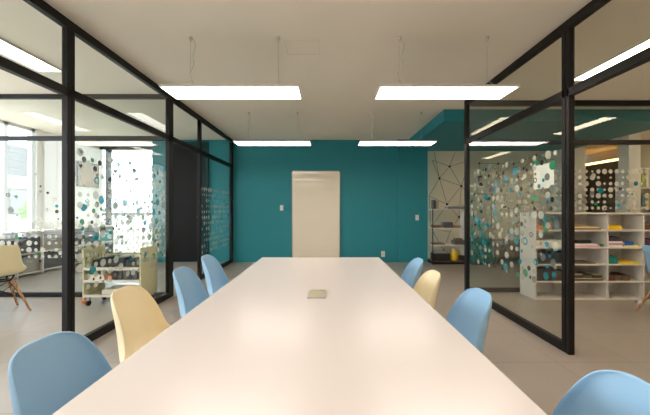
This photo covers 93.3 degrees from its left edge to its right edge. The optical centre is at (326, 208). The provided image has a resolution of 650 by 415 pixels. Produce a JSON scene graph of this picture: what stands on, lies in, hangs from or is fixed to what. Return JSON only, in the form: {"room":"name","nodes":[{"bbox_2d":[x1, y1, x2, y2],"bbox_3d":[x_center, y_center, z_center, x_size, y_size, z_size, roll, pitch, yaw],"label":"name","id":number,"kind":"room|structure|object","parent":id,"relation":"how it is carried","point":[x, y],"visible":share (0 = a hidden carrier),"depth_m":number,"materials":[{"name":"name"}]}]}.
{"room":"meeting room","nodes":[
{"label":"meeting room","id":0,"kind":"room"},
{"bbox_2d":[27,129,102,228],"bbox_3d":[-5.790,-0.182,6.910,0.180,2.765,1.780,0,0,0],"label":"wall","id":1,"kind":"structure","parent":0,"point":[48,154],"depth_m":6.42,"materials":[{"name":"white paint"}]},
{"bbox_2d":[0,120,34,231],"bbox_3d":[-5.770,-0.458,1.712,0.080,2.215,8.625,0,0,0],"label":"window","id":2,"kind":"structure","parent":1,"relation":"in","point":[4,125],"depth_m":5.50,"materials":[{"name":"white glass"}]},
{"bbox_2d":[76,161,98,187],"bbox_3d":[-5.686,-0.810,7.310,0.028,0.580,0.660,0,0,0],"label":"notice board","id":3,"kind":"object","parent":1,"relation":"attached to","point":[81,180],"visible":0.76,"depth_m":7.22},
{"bbox_2d":[0,94,164,296],"bbox_3d":[-3.938,-0.182,4.200,3.525,2.765,0.050,0,0,0],"label":"wall","id":4,"kind":"structure","parent":0,"point":[2,96],"depth_m":4.19,"materials":[{"name":"clear glass"}]},
{"bbox_2d":[0,0,232,340],"bbox_3d":[-2.150,-0.182,2.175,0.050,2.765,9.550,0,0,0],"label":"wall","id":5,"kind":"structure","parent":0,"point":[70,30],"depth_m":2.95,"materials":[{"name":"black metal"}]},
{"bbox_2d":[152,139,427,261],"bbox_3d":[-0.850,-0.182,7.010,6.220,2.765,0.240,0,0,0],"label":"wall","id":6,"kind":"structure","parent":0,"point":[383,189],"depth_m":6.95,"materials":[{"name":"teal paint"}]},
{"bbox_2d":[173,142,208,260],"bbox_3d":[-3.140,-0.155,6.896,0.940,2.710,0.109,0,0,0],"label":"door","id":7,"kind":"structure","parent":6,"relation":"in","point":[184,160],"depth_m":6.91,"materials":[{"name":"black metal"}]},
{"bbox_2d":[291,171,340,256],"bbox_3d":[-0.249,0.119,6.932,1.115,1.959,0.036,0,0,0],"label":"door","id":8,"kind":"structure","parent":6,"relation":"attached to","point":[315,194],"depth_m":6.93,"materials":[{"name":"wood"}]},
{"bbox_2d":[409,109,649,150],"bbox_3d":[3.733,-1.472,6.060,3.793,0.185,2.480,0,0,0],"label":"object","id":9,"kind":"structure","parent":6,"relation":"attached to","point":[447,127],"depth_m":5.20,"materials":[{"name":"teal paint"}]},
{"bbox_2d":[0,0,649,157],"bbox_3d":[0.950,-1.640,3.300,13.700,0.150,12.200,0,0,0],"label":"ceiling","id":10,"kind":"structure","parent":0,"point":[444,41],"depth_m":3.13,"materials":[{"name":"paint"}]},
{"bbox_2d":[0,37,61,71],"bbox_3d":[-3.110,-1.555,2.860,0.270,0.020,1.210,0,0,0],"label":"recessed light","id":11,"kind":"object","parent":10,"relation":"in","point":[8,49],"visible":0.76,"depth_m":3.15,"materials":[{"name":"white plastic"}]},
{"bbox_2d":[159,36,301,99],"bbox_3d":[-0.845,-1.310,2.800,1.210,0.512,0.310,0,0,0],"label":"panel light","id":12,"kind":"object","parent":10,"relation":"hanging from","point":[186,91],"visible":1,"depth_m":2.78,"materials":[{"name":"white plastic"}]},
{"bbox_2d":[161,87,300,98],"bbox_3d":[-0.845,-1.061,2.800,1.190,0.010,0.290,0,0,0],"label":"diffuser","id":13,"kind":"object","parent":12,"relation":"attached to","point":[176,92],"depth_m":2.78,"materials":[{"name":"plastic"}]},
{"bbox_2d":[233,112,310,145],"bbox_3d":[-0.870,-1.310,4.960,1.210,0.512,0.310,0,0,0],"label":"panel light","id":14,"kind":"object","parent":10,"relation":"hanging from","point":[238,142],"visible":1,"depth_m":4.95,"materials":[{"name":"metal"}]},
{"bbox_2d":[235,142,309,145],"bbox_3d":[-0.870,-1.061,4.960,1.190,0.010,0.290,0,0,0],"label":"diffuser","id":15,"kind":"object","parent":14,"relation":"attached to","point":[238,143],"depth_m":4.95,"materials":[{"name":"plastic"}]},
{"bbox_2d":[284,40,319,54],"bbox_3d":[-0.235,-1.563,2.970,0.324,0.004,0.264,0,0,0],"label":"ceiling hatch","id":16,"kind":"object","parent":10,"relation":"attached to","point":[293,47],"visible":1,"depth_m":2.97,"materials":[{"name":"paint"}]},
{"bbox_2d":[358,112,436,145],"bbox_3d":[1.120,-1.310,4.960,1.210,0.512,0.310,0,0,0],"label":"panel light","id":17,"kind":"object","parent":10,"relation":"hanging from","point":[372,142],"visible":1,"depth_m":4.95,"materials":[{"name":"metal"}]},
{"bbox_2d":[359,142,434,145],"bbox_3d":[1.120,-1.061,4.960,1.190,0.010,0.290,0,0,0],"label":"diffuser","id":18,"kind":"object","parent":17,"relation":"attached to","point":[360,143],"depth_m":4.95,"materials":[{"name":"plastic"}]},
{"bbox_2d":[374,36,519,99],"bbox_3d":[1.060,-1.310,2.800,1.210,0.512,0.310,0,0,0],"label":"panel light","id":19,"kind":"object","parent":10,"relation":"hanging from","point":[401,91],"visible":1,"depth_m":2.78,"materials":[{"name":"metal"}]},
{"bbox_2d":[376,87,516,98],"bbox_3d":[1.060,-1.061,2.800,1.190,0.010,0.290,0,0,0],"label":"diffuser","id":20,"kind":"object","parent":19,"relation":"attached to","point":[382,92],"depth_m":2.78,"materials":[{"name":"plastic"}]},
{"bbox_2d":[575,37,649,80],"bbox_3d":[3.070,-1.555,3.100,0.270,0.020,1.210,0,0,0],"label":"recessed light","id":21,"kind":"object","parent":10,"relation":"in","point":[644,44],"visible":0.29,"depth_m":3.18,"materials":[{"name":"white plastic"}]},
{"bbox_2d":[0,248,649,414],"bbox_3d":[0.950,1.260,3.300,13.700,0.120,12.200,0,0,0],"label":"floor","id":22,"kind":"structure","parent":0,"point":[609,334],"depth_m":3.13,"materials":[{"name":"concrete"}]},
{"bbox_2d":[0,245,31,310],"bbox_3d":[-3.802,0.802,3.548,0.509,0.796,0.463,0,0,30],"label":"shell chair","id":23,"kind":"object","parent":22,"relation":"on","point":[11,262],"visible":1,"depth_m":3.53,"materials":[{"name":"beige plastic"}]},
{"bbox_2d":[0,225,113,278],"bbox_3d":[-5.480,0.797,5.950,0.420,0.805,3.320,0,0,0],"label":"shelf","id":24,"kind":"object","parent":22,"relation":"on","point":[38,232],"visible":0.16,"depth_m":5.72,"materials":[{"name":"white wood"}]},
{"bbox_2d":[0,239,13,245],"bbox_3d":[-5.486,0.644,5.007,0.368,0.270,0.411,0,0,0],"label":"storage bin","id":25,"kind":"object","parent":24,"relation":"on","point":[4,240],"visible":0.19,"depth_m":5.17,"materials":[{"name":"plastic"}]},
{"bbox_2d":[19,255,39,273],"bbox_3d":[-5.486,0.995,5.479,0.368,0.270,0.411,0,0,0],"label":"storage bin","id":26,"kind":"object","parent":24,"relation":"on","point":[32,263],"visible":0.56,"depth_m":5.53,"materials":[{"name":"plastic"}]},
{"bbox_2d":[19,237,39,253],"bbox_3d":[-5.486,0.644,5.479,0.368,0.270,0.411,0,0,0],"label":"storage bin","id":27,"kind":"object","parent":24,"relation":"on","point":[23,240],"visible":0.32,"depth_m":5.50,"materials":[{"name":"plastic"}]},
{"bbox_2d":[44,252,61,268],"bbox_3d":[-5.486,0.995,5.950,0.368,0.270,0.411,0,0,0],"label":"storage bin","id":28,"kind":"object","parent":24,"relation":"on","point":[51,262],"visible":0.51,"depth_m":5.96,"materials":[{"name":"plastic"}]},
{"bbox_2d":[44,234,61,249],"bbox_3d":[-5.486,0.644,5.950,0.368,0.270,0.411,0,0,0],"label":"storage bin","id":29,"kind":"object","parent":24,"relation":"on","point":[53,239],"visible":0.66,"depth_m":5.96,"materials":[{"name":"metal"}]},
{"bbox_2d":[75,233,80,245],"bbox_3d":[-5.486,0.644,6.421,0.368,0.270,0.411,0,0,0],"label":"storage bin","id":30,"kind":"object","parent":24,"relation":"on","point":[76,234],"visible":0.13,"depth_m":6.53,"materials":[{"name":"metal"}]},
{"bbox_2d":[84,231,96,244],"bbox_3d":[-5.486,0.644,6.893,0.368,0.270,0.411,0,0,0],"label":"storage bin","id":31,"kind":"object","parent":24,"relation":"on","point":[88,235],"visible":0.3,"depth_m":6.86,"materials":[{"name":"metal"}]},
{"bbox_2d":[100,230,111,241],"bbox_3d":[-5.486,0.644,7.364,0.368,0.270,0.411,0,0,0],"label":"storage bin","id":32,"kind":"object","parent":24,"relation":"on","point":[105,238],"visible":0.24,"depth_m":7.39,"materials":[{"name":"plastic"}]},
{"bbox_2d":[105,244,111,253],"bbox_3d":[-5.486,0.995,7.364,0.368,0.270,0.411,0,0,0],"label":"storage bin","id":33,"kind":"object","parent":24,"relation":"on","point":[107,246],"visible":0.11,"depth_m":7.46,"materials":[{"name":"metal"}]},
{"bbox_2d":[8,331,111,414],"bbox_3d":[-0.644,0.802,0.950,0.509,0.796,0.463,0,0,0],"label":"shell chair","id":34,"kind":"object","parent":22,"relation":"on","point":[46,373],"visible":0.71,"depth_m":0.97,"materials":[{"name":"blue plastic"}]},
{"bbox_2d":[82,245,156,305],"bbox_3d":[-2.640,0.840,3.941,0.720,0.720,0.378,0,0,0],"label":"trolley","id":35,"kind":"object","parent":22,"relation":"on","point":[147,280],"visible":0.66,"depth_m":3.86,"materials":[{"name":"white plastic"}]},
{"bbox_2d":[93,258,100,266],"bbox_3d":[-2.901,0.686,3.960,0.094,0.090,0.200,0,0,0],"label":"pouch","id":36,"kind":"object","parent":35,"relation":"on","point":[96,260],"visible":0.36,"depth_m":3.86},
{"bbox_2d":[88,272,113,279],"bbox_3d":[-2.850,0.846,3.890,0.200,0.070,0.200,0,0,0],"label":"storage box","id":37,"kind":"object","parent":35,"relation":"on","point":[99,273],"visible":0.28,"depth_m":3.79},
{"bbox_2d":[101,255,116,266],"bbox_3d":[-2.806,0.671,3.960,0.084,0.120,0.200,0,0,0],"label":"pouch","id":38,"kind":"object","parent":35,"relation":"on","point":[106,258],"visible":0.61,"depth_m":3.87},
{"bbox_2d":[108,259,117,266],"bbox_3d":[-2.701,0.686,3.960,0.114,0.090,0.200,0,0,0],"label":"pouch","id":39,"kind":"object","parent":35,"relation":"on","point":[112,264],"visible":0.25,"depth_m":3.86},
{"bbox_2d":[114,270,118,279],"bbox_3d":[-2.634,0.824,3.920,0.052,0.115,0.200,0,0,0],"label":"book","id":40,"kind":"object","parent":35,"relation":"on","point":[116,272],"visible":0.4,"depth_m":3.82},
{"bbox_2d":[102,285,138,293],"bbox_3d":[-2.600,1.031,3.940,0.400,0.060,0.260,0,0,0],"label":"paper stack","id":41,"kind":"object","parent":35,"relation":"on","point":[109,290],"visible":0.46,"depth_m":3.82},
{"bbox_2d":[118,270,123,279],"bbox_3d":[-2.574,0.824,3.920,0.052,0.115,0.200,0,0,0],"label":"book","id":42,"kind":"object","parent":35,"relation":"on","point":[120,273],"visible":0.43,"depth_m":3.82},
{"bbox_2d":[118,255,131,266],"bbox_3d":[-2.591,0.671,3.960,0.094,0.120,0.200,0,0,0],"label":"pouch","id":43,"kind":"object","parent":35,"relation":"on","point":[123,259],"visible":0.44,"depth_m":3.86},
{"bbox_2d":[123,270,127,279],"bbox_3d":[-2.514,0.824,3.920,0.052,0.115,0.200,0,0,0],"label":"book","id":44,"kind":"object","parent":35,"relation":"on","point":[125,277],"visible":0.42,"depth_m":3.82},
{"bbox_2d":[126,258,133,266],"bbox_3d":[-2.486,0.686,3.960,0.104,0.090,0.200,0,0,0],"label":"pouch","id":45,"kind":"object","parent":35,"relation":"on","point":[128,263],"visible":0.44,"depth_m":3.86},
{"bbox_2d":[128,270,132,279],"bbox_3d":[-2.454,0.824,3.920,0.052,0.115,0.200,0,0,0],"label":"book","id":46,"kind":"object","parent":35,"relation":"on","point":[130,277],"visible":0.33,"depth_m":3.82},
{"bbox_2d":[133,270,138,279],"bbox_3d":[-2.394,0.824,3.920,0.052,0.115,0.200,0,0,0],"label":"book","id":47,"kind":"object","parent":35,"relation":"on","point":[136,275],"visible":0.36,"depth_m":3.82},
{"bbox_2d":[134,257,138,266],"bbox_3d":[-2.381,0.671,3.960,0.094,0.120,0.200,0,0,0],"label":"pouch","id":48,"kind":"object","parent":35,"relation":"on","point":[135,258],"visible":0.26,"depth_m":3.86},
{"bbox_2d":[110,285,170,362],"bbox_3d":[-0.804,0.802,1.575,0.509,0.796,0.463,0,0,0],"label":"shell chair","id":49,"kind":"object","parent":22,"relation":"on","point":[138,319],"visible":0.48,"depth_m":1.61,"materials":[{"name":"beige plastic"}]},
{"bbox_2d":[173,266,208,317],"bbox_3d":[-0.774,0.802,2.110,0.509,0.796,0.463,0,0,0],"label":"shell chair","id":50,"kind":"object","parent":22,"relation":"on","point":[191,292],"visible":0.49,"depth_m":2.17,"materials":[{"name":"blue plastic"}]},
{"bbox_2d":[201,254,229,295],"bbox_3d":[-0.819,0.802,2.680,0.509,0.796,0.463,0,0,0],"label":"shell chair","id":51,"kind":"object","parent":22,"relation":"on","point":[215,276],"visible":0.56,"depth_m":2.75,"materials":[{"name":"blue plastic"}]},
{"bbox_2d":[52,257,546,414],"bbox_3d":[-0.060,0.823,1.610,1.090,0.754,2.500,0,0,0],"label":"meeting table","id":52,"kind":"object","parent":22,"relation":"on","point":[286,335],"visible":1,"depth_m":0.93,"materials":[{"name":"laminate"}]},
{"bbox_2d":[401,258,422,288],"bbox_3d":[0.514,0.802,2.500,0.509,0.796,0.463,0,0,0],"label":"shell chair","id":53,"kind":"object","parent":22,"relation":"on","point":[411,274],"visible":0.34,"depth_m":2.58,"materials":[{"name":"blue plastic"}]},
{"bbox_2d":[413,270,440,307],"bbox_3d":[0.464,0.802,1.995,0.509,0.796,0.463,0,0,0],"label":"shell chair","id":54,"kind":"object","parent":22,"relation":"on","point":[427,286],"visible":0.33,"depth_m":2.05,"materials":[{"name":"beige plastic"}]},
{"bbox_2d":[428,209,463,264],"bbox_3d":[2.667,0.600,6.820,0.785,1.200,0.400,0,0,0],"label":"open shelf unit","id":55,"kind":"object","parent":22,"relation":"on","point":[431,261],"visible":0.47,"depth_m":6.65,"materials":[{"name":"wood"}]},
{"bbox_2d":[431,200,435,208],"bbox_3d":[2.350,-0.101,6.780,0.030,0.200,0.200,0,0,0],"label":"book","id":56,"kind":"object","parent":55,"relation":"on","point":[433,202],"visible":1,"depth_m":6.73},
{"bbox_2d":[430,225,441,227],"bbox_3d":[2.405,0.379,6.780,0.180,0.060,0.200,0,0,0],"label":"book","id":57,"kind":"object","parent":55,"relation":"on","point":[434,226],"visible":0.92,"depth_m":6.68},
{"bbox_2d":[431,242,444,244],"bbox_3d":[2.445,0.761,6.780,0.240,0.030,0.200,0,0,0],"label":"book","id":58,"kind":"object","parent":55,"relation":"on","point":[434,243],"visible":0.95,"depth_m":6.68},
{"bbox_2d":[430,252,449,260],"bbox_3d":[2.505,1.050,6.800,0.360,0.160,0.240,0,0,0],"label":"storage box","id":59,"kind":"object","parent":55,"relation":"on","point":[436,256],"visible":0.84,"depth_m":6.68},
{"bbox_2d":[433,250,447,252],"bbox_3d":[2.495,0.949,6.790,0.300,0.040,0.200,0,0,0],"label":"storage box","id":60,"kind":"object","parent":59,"relation":"on","point":[434,251],"visible":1,"depth_m":6.71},
{"bbox_2d":[441,222,452,227],"bbox_3d":[2.650,0.349,6.780,0.210,0.120,0.200,0,0,0],"label":"storage box","id":61,"kind":"object","parent":55,"relation":"on","point":[444,224],"visible":0.91,"depth_m":6.68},
{"bbox_2d":[444,206,463,208],"bbox_3d":[2.815,-0.030,6.790,0.360,0.060,0.220,0,0,0],"label":"pile","id":62,"kind":"object","parent":55,"relation":"on","point":[445,207],"visible":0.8,"depth_m":6.68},
{"bbox_2d":[450,247,460,260],"bbox_3d":[2.823,0.990,6.791,0.211,0.280,0.170,0,0,-33],"label":"watering can","id":63,"kind":"object","parent":55,"relation":"on","point":[454,255],"visible":0.98,"depth_m":6.73,"materials":[{"name":"yellow plastic"}]},
{"bbox_2d":[451,240,463,244],"bbox_3d":[2.900,0.731,6.780,0.250,0.090,0.200,0,0,0],"label":"fabric bundle","id":64,"kind":"object","parent":55,"relation":"on","point":[455,242],"visible":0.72,"depth_m":6.68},
{"bbox_2d":[445,288,491,353],"bbox_3d":[0.529,0.802,1.522,0.509,0.796,0.463,0,0,0],"label":"shell chair","id":65,"kind":"object","parent":22,"relation":"on","point":[469,315],"visible":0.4,"depth_m":1.56,"materials":[{"name":"blue plastic"}]},
{"bbox_2d":[470,237,492,264],"bbox_3d":[3.330,0.920,6.732,0.440,0.560,0.435,0,0,0],"label":"base cabinet","id":66,"kind":"object","parent":22,"relation":"on","point":[476,250],"visible":0.59,"depth_m":6.53,"materials":[{"name":"green laminate"}]},
{"bbox_2d":[492,239,519,264],"bbox_3d":[4.345,0.945,6.800,1.510,0.510,0.400,0,0,0],"label":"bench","id":67,"kind":"object","parent":22,"relation":"on","point":[513,254],"visible":0.14,"depth_m":6.92,"materials":[{"name":"brown wood"}]},
{"bbox_2d":[520,213,649,299],"bbox_3d":[3.945,0.625,4.210,2.393,1.150,0.320,0,0,0],"label":"cubby shelf","id":68,"kind":"object","parent":22,"relation":"on","point":[633,224],"visible":0.62,"depth_m":4.19,"materials":[{"name":"white wood"}]},
{"bbox_2d":[537,267,550,280],"bbox_3d":[2.884,0.880,4.180,0.194,0.150,0.204,0,0,0],"label":"storage box","id":69,"kind":"object","parent":68,"relation":"on","point":[540,270],"visible":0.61,"depth_m":4.08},
{"bbox_2d":[537,251,551,263],"bbox_3d":[2.889,0.659,4.180,0.204,0.140,0.204,0,0,0],"label":"storage box","id":70,"kind":"object","parent":68,"relation":"on","point":[547,260],"visible":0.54,"depth_m":4.08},
{"bbox_2d":[537,225,551,229],"bbox_3d":[2.889,0.252,4.180,0.204,0.050,0.204,0,0,0],"label":"storage box","id":71,"kind":"object","parent":68,"relation":"on","point":[539,227],"visible":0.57,"depth_m":4.08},
{"bbox_2d":[537,239,561,246],"bbox_3d":[2.994,0.460,4.200,0.434,0.085,0.244,0,0,0],"label":"storage box","id":72,"kind":"object","parent":68,"relation":"on","point":[550,241],"visible":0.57,"depth_m":4.08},
{"bbox_2d":[543,251,561,263],"bbox_3d":[3.104,0.654,4.180,0.194,0.150,0.204,0,0,0],"label":"storage box","id":73,"kind":"object","parent":68,"relation":"on","point":[557,256],"visible":0.46,"depth_m":4.08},
{"bbox_2d":[547,268,561,280],"bbox_3d":[3.099,0.890,4.180,0.204,0.130,0.204,0,0,0],"label":"storage box","id":74,"kind":"object","parent":68,"relation":"on","point":[557,271],"visible":0.43,"depth_m":4.08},
{"bbox_2d":[553,217,558,229],"bbox_3d":[3.099,0.194,4.150,0.064,0.165,0.064,0,0,0],"label":"water bottle","id":75,"kind":"object","parent":68,"relation":"on","point":[556,222],"visible":1,"depth_m":4.13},
{"bbox_2d":[575,260,595,263],"bbox_3d":[3.424,0.721,4.180,0.300,0.016,0.200,0,0,0],"label":"book","id":76,"kind":"object","parent":68,"relation":"on","point":[576,261],"visible":0.59,"depth_m":4.09,"materials":[{"name":"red paper"}]},
{"bbox_2d":[575,245,599,246],"bbox_3d":[3.444,0.493,4.190,0.360,0.019,0.220,0,0,0],"label":"book","id":77,"kind":"object","parent":68,"relation":"on","point":[575,245],"visible":0.41,"depth_m":4.08,"materials":[{"name":"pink paper"}]},
{"bbox_2d":[575,243,597,244],"bbox_3d":[3.437,0.474,4.180,0.330,0.019,0.200,0,0,0],"label":"book","id":78,"kind":"object","parent":77,"relation":"on","point":[575,243],"visible":0.54,"depth_m":4.08,"materials":[{"name":"white paper"}]},
{"bbox_2d":[575,240,591,242],"bbox_3d":[3.459,0.440,4.155,0.190,0.045,0.090,0,0,0],"label":"pencil case","id":79,"kind":"object","parent":78,"relation":"on","point":[576,241],"visible":0.73,"depth_m":4.11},
{"bbox_2d":[575,228,600,229],"bbox_3d":[3.444,0.265,4.190,0.400,0.022,0.220,0,0,0],"label":"book","id":80,"kind":"object","parent":68,"relation":"on","point":[575,228],"visible":0.5,"depth_m":4.08,"materials":[{"name":"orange paper"}]},
{"bbox_2d":[575,226,598,227],"bbox_3d":[3.432,0.244,4.180,0.360,0.019,0.200,0,0,0],"label":"book","id":81,"kind":"object","parent":80,"relation":"on","point":[587,226],"visible":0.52,"depth_m":4.08,"materials":[{"name":"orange paper"}]},
{"bbox_2d":[575,278,602,280],"bbox_3d":[3.464,0.938,4.180,0.404,0.035,0.204,0,0,0],"label":"book","id":82,"kind":"object","parent":68,"relation":"on","point":[576,279],"visible":0.29,"depth_m":4.08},
{"bbox_2d":[575,272,582,277],"bbox_3d":[3.334,0.892,4.170,0.124,0.055,0.184,0,0,0],"label":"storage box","id":83,"kind":"object","parent":82,"relation":"on","point":[577,275],"visible":0.29,"depth_m":4.08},
{"bbox_2d":[577,272,591,277],"bbox_3d":[3.464,0.894,4.170,0.114,0.050,0.184,0,0,0],"label":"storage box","id":84,"kind":"object","parent":82,"relation":"on","point":[585,275],"visible":0.64,"depth_m":4.08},
{"bbox_2d":[581,271,601,277],"bbox_3d":[3.594,0.892,4.170,0.124,0.055,0.184,0,0,0],"label":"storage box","id":85,"kind":"object","parent":82,"relation":"on","point":[594,274],"visible":0.75,"depth_m":4.08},
{"bbox_2d":[609,274,614,280],"bbox_3d":[3.774,0.918,4.170,0.094,0.075,0.184,0,0,0],"label":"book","id":86,"kind":"object","parent":68,"relation":"on","point":[611,277],"visible":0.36,"depth_m":4.08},
{"bbox_2d":[609,273,621,280],"bbox_3d":[3.874,0.920,4.170,0.094,0.070,0.184,0,0,0],"label":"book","id":87,"kind":"object","parent":68,"relation":"on","point":[617,277],"visible":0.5,"depth_m":4.08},
{"bbox_2d":[610,272,629,280],"bbox_3d":[3.979,0.915,4.170,0.104,0.080,0.184,0,0,0],"label":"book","id":88,"kind":"object","parent":68,"relation":"on","point":[625,277],"visible":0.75,"depth_m":4.08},
{"bbox_2d":[618,261,639,263],"bbox_3d":[4.019,0.718,4.180,0.280,0.022,0.200,0,0,0],"label":"book","id":89,"kind":"object","parent":68,"relation":"on","point":[631,262],"visible":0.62,"depth_m":4.08,"materials":[{"name":"yellow paper"}]},
{"bbox_2d":[618,258,630,261],"bbox_3d":[3.967,0.695,4.170,0.160,0.022,0.180,0,0,0],"label":"book","id":90,"kind":"object","parent":89,"relation":"on","point":[619,259],"visible":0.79,"depth_m":4.08,"materials":[{"name":"yellow paper"}]},
{"bbox_2d":[622,245,638,246],"bbox_3d":[4.049,0.493,4.180,0.200,0.019,0.200,0,0,0],"label":"book","id":91,"kind":"object","parent":68,"relation":"on","point":[622,245],"visible":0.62,"depth_m":4.08,"materials":[{"name":"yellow paper"}]},
{"bbox_2d":[623,241,633,244],"bbox_3d":[4.017,0.461,4.160,0.120,0.045,0.160,0,0,0],"label":"book","id":92,"kind":"object","parent":91,"relation":"on","point":[624,242],"visible":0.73,"depth_m":4.08,"materials":[{"name":"blue paper"}]},
{"bbox_2d":[645,222,649,229],"bbox_3d":[4.339,0.232,4.180,0.254,0.090,0.204,0,0,0],"label":"storage box","id":93,"kind":"object","parent":68,"relation":"on","point":[647,224],"visible":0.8,"depth_m":4.08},
{"bbox_2d":[645,238,649,244],"bbox_3d":[4.324,0.453,4.180,0.224,0.100,0.204,0,0,0],"label":"storage box","id":94,"kind":"object","parent":68,"relation":"on","point":[647,240],"visible":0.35,"depth_m":4.08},
{"bbox_3d":[3.824,0.490,4.180,0.200,0.026,0.200,0,0,0],"label":"book","id":95,"kind":"object","parent":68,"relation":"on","visible":0},
{"bbox_3d":[3.832,0.466,4.180,0.200,0.022,0.200,0,0,0],"label":"book","id":96,"kind":"object","parent":95,"relation":"on","visible":0},
{"bbox_3d":[3.835,0.442,4.180,0.190,0.026,0.200,0,0,0],"label":"book","id":97,"kind":"object","parent":96,"relation":"on","visible":0},
{"bbox_3d":[3.818,0.416,4.175,0.180,0.026,0.190,0,0,0],"label":"book","id":98,"kind":"object","parent":97,"relation":"on","visible":0},
{"bbox_2d":[609,236,621,238],"bbox_3d":[3.831,0.388,4.180,0.190,0.029,0.200,0,0,0],"label":"book","id":99,"kind":"object","parent":98,"relation":"on","point":[610,237],"visible":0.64,"depth_m":4.08,"materials":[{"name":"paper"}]},
{"bbox_2d":[551,370,649,414],"bbox_3d":[0.494,0.802,0.700,0.509,0.796,0.463,0,0,0],"label":"shell chair","id":100,"kind":"object","parent":22,"relation":"on","point":[599,392],"visible":1,"depth_m":0.79,"materials":[{"name":"blue plastic"}]},
{"bbox_2d":[615,168,649,212],"bbox_3d":[6.800,0.175,6.450,1.200,2.050,0.300,0,0,0],"label":"bookcase","id":101,"kind":"object","parent":22,"relation":"on","point":[645,190],"visible":0.19,"depth_m":6.55,"materials":[{"name":"white wood"}]},
{"bbox_2d":[641,194,644,206],"bbox_3d":[6.530,-0.175,6.450,0.070,0.270,0.240,0,0,0],"label":"binder","id":102,"kind":"object","parent":101,"relation":"on","point":[642,195],"visible":0.37,"depth_m":6.33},
{"bbox_2d":[641,175,644,187],"bbox_3d":[6.530,-0.576,6.450,0.070,0.270,0.240,0,0,0],"label":"binder","id":103,"kind":"object","parent":101,"relation":"on","point":[642,176],"visible":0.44,"depth_m":6.33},
{"bbox_2d":[641,174,648,187],"bbox_3d":[6.615,-0.586,6.450,0.070,0.290,0.240,0,0,0],"label":"binder","id":104,"kind":"object","parent":101,"relation":"on","point":[646,186],"visible":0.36,"depth_m":6.33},
{"bbox_2d":[634,299,647,303],"bbox_3d":[4.020,1.183,3.930,0.120,0.034,0.120,0,0,0],"label":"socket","id":105,"kind":"object","parent":22,"relation":"on","point":[636,300],"visible":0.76,"depth_m":3.91,"materials":[{"name":"plastic"}]},
{"bbox_2d":[635,245,649,310],"bbox_3d":[3.827,0.802,3.376,0.509,0.796,0.463,0,0,10],"label":"shell chair","id":106,"kind":"object","parent":22,"relation":"on","point":[646,248],"visible":1,"depth_m":3.50,"materials":[{"name":"blue plastic"}]},
{"bbox_2d":[428,146,585,257],"bbox_3d":[4.205,-0.182,7.372,3.890,2.765,0.157,0,0,0],"label":"wall","id":107,"kind":"structure","parent":0,"point":[445,168],"depth_m":7.30,"materials":[{"name":"beige paint"}]},
{"bbox_2d":[555,146,583,212],"bbox_3d":[5.675,-0.182,7.190,0.510,2.765,0.220,0,0,0],"label":"trim","id":108,"kind":"structure","parent":107,"relation":"attached to","point":[579,152],"depth_m":7.08,"materials":[{"name":"white paint"}]},
{"bbox_2d":[464,0,649,354],"bbox_3d":[2.010,-0.182,0.920,0.050,2.765,7.040,0,0,0],"label":"wall","id":109,"kind":"structure","parent":0,"point":[543,173],"depth_m":2.65,"materials":[{"name":"black metal"}]},
{"bbox_2d":[470,100,649,291],"bbox_3d":[4.768,-0.182,4.440,5.465,2.765,0.050,0,0,0],"label":"wall","id":110,"kind":"structure","parent":0,"point":[477,103],"depth_m":4.43,"materials":[{"name":"glass"}]},
{"bbox_2d":[586,150,617,163],"bbox_3d":[7.725,-1.383,8.475,0.150,0.365,1.750,0,0,0],"label":"wall","id":111,"kind":"structure","parent":0,"point":[613,154],"depth_m":8.52,"materials":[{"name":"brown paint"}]},
{"bbox_2d":[586,145,649,212],"bbox_3d":[7.575,-0.182,3.375,0.150,2.765,11.950,0,0,0],"label":"wall","id":112,"kind":"structure","parent":0,"point":[610,202],"depth_m":8.27,"materials":[{"name":"paint"}]},
{"bbox_2d":[586,158,617,165],"bbox_3d":[7.463,-1.270,8.310,0.075,0.060,1.380,0,0,0],"label":"led strip","id":113,"kind":"object","parent":112,"relation":"attached to","point":[616,159],"visible":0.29,"depth_m":8.29,"materials":[{"name":"plastic"}]},
{"bbox_2d":[618,132,640,212],"bbox_3d":[6.015,-0.182,6.110,0.230,2.765,0.220,0,0,0],"label":"trim","id":114,"kind":"structure","parent":0,"point":[629,156],"depth_m":6.00,"materials":[{"name":"white paint"}]},
{"bbox_3d":[-3.880,-0.183,7.465,0.160,2.765,0.670,0,0,0],"label":"wall","id":115,"kind":"structure","parent":0,"visible":0},
{"bbox_2d":[100,147,151,253],"bbox_3d":[-4.820,-0.182,7.740,1.760,2.765,0.080,0,0,0],"label":"window","id":116,"kind":"structure","parent":115,"relation":"in","point":[108,150],"depth_m":7.70,"materials":[{"name":"white metal"}]},
{"label":"outside","id":117,"kind":"structure","parent":0,"visible":0},
{"bbox_2d":[114,244,150,251],"bbox_3d":[-22.950,1.355,12.500,34.100,0.190,65.000,0,0,0],"label":"ground","id":118,"kind":"structure","parent":117,"point":[118,246],"depth_m":10.31,"materials":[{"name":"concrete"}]},
{"bbox_2d":[8,144,26,212],"bbox_3d":[-13.995,-0.637,12.850,3.110,3.795,6.900,0,0,0],"label":"building","id":119,"kind":"structure","parent":118,"relation":"on","point":[17,155],"depth_m":12.35,"materials":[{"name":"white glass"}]},
{"bbox_2d":[8,213,151,243],"bbox_3d":[-7.500,0.700,11.100,9.060,1.120,0.260,0,0,0],"label":"wall","id":120,"kind":"structure","parent":118,"relation":"on","point":[12,217],"depth_m":11.00,"materials":[{"name":"paint"}]},
{"bbox_3d":[-9.400,0.960,9.200,0.700,0.600,2.600,0,0,0],"label":"planter","id":121,"kind":"object","parent":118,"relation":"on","visible":0},
{"bbox_2d":[15,201,26,221],"bbox_3d":[-9.226,0.147,9.674,0.869,1.008,0.874,0,0,0],"label":"shrub","id":122,"kind":"object","parent":121,"relation":"on","point":[23,215],"visible":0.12,"depth_m":9.42,"materials":[{"name":"green plant"}]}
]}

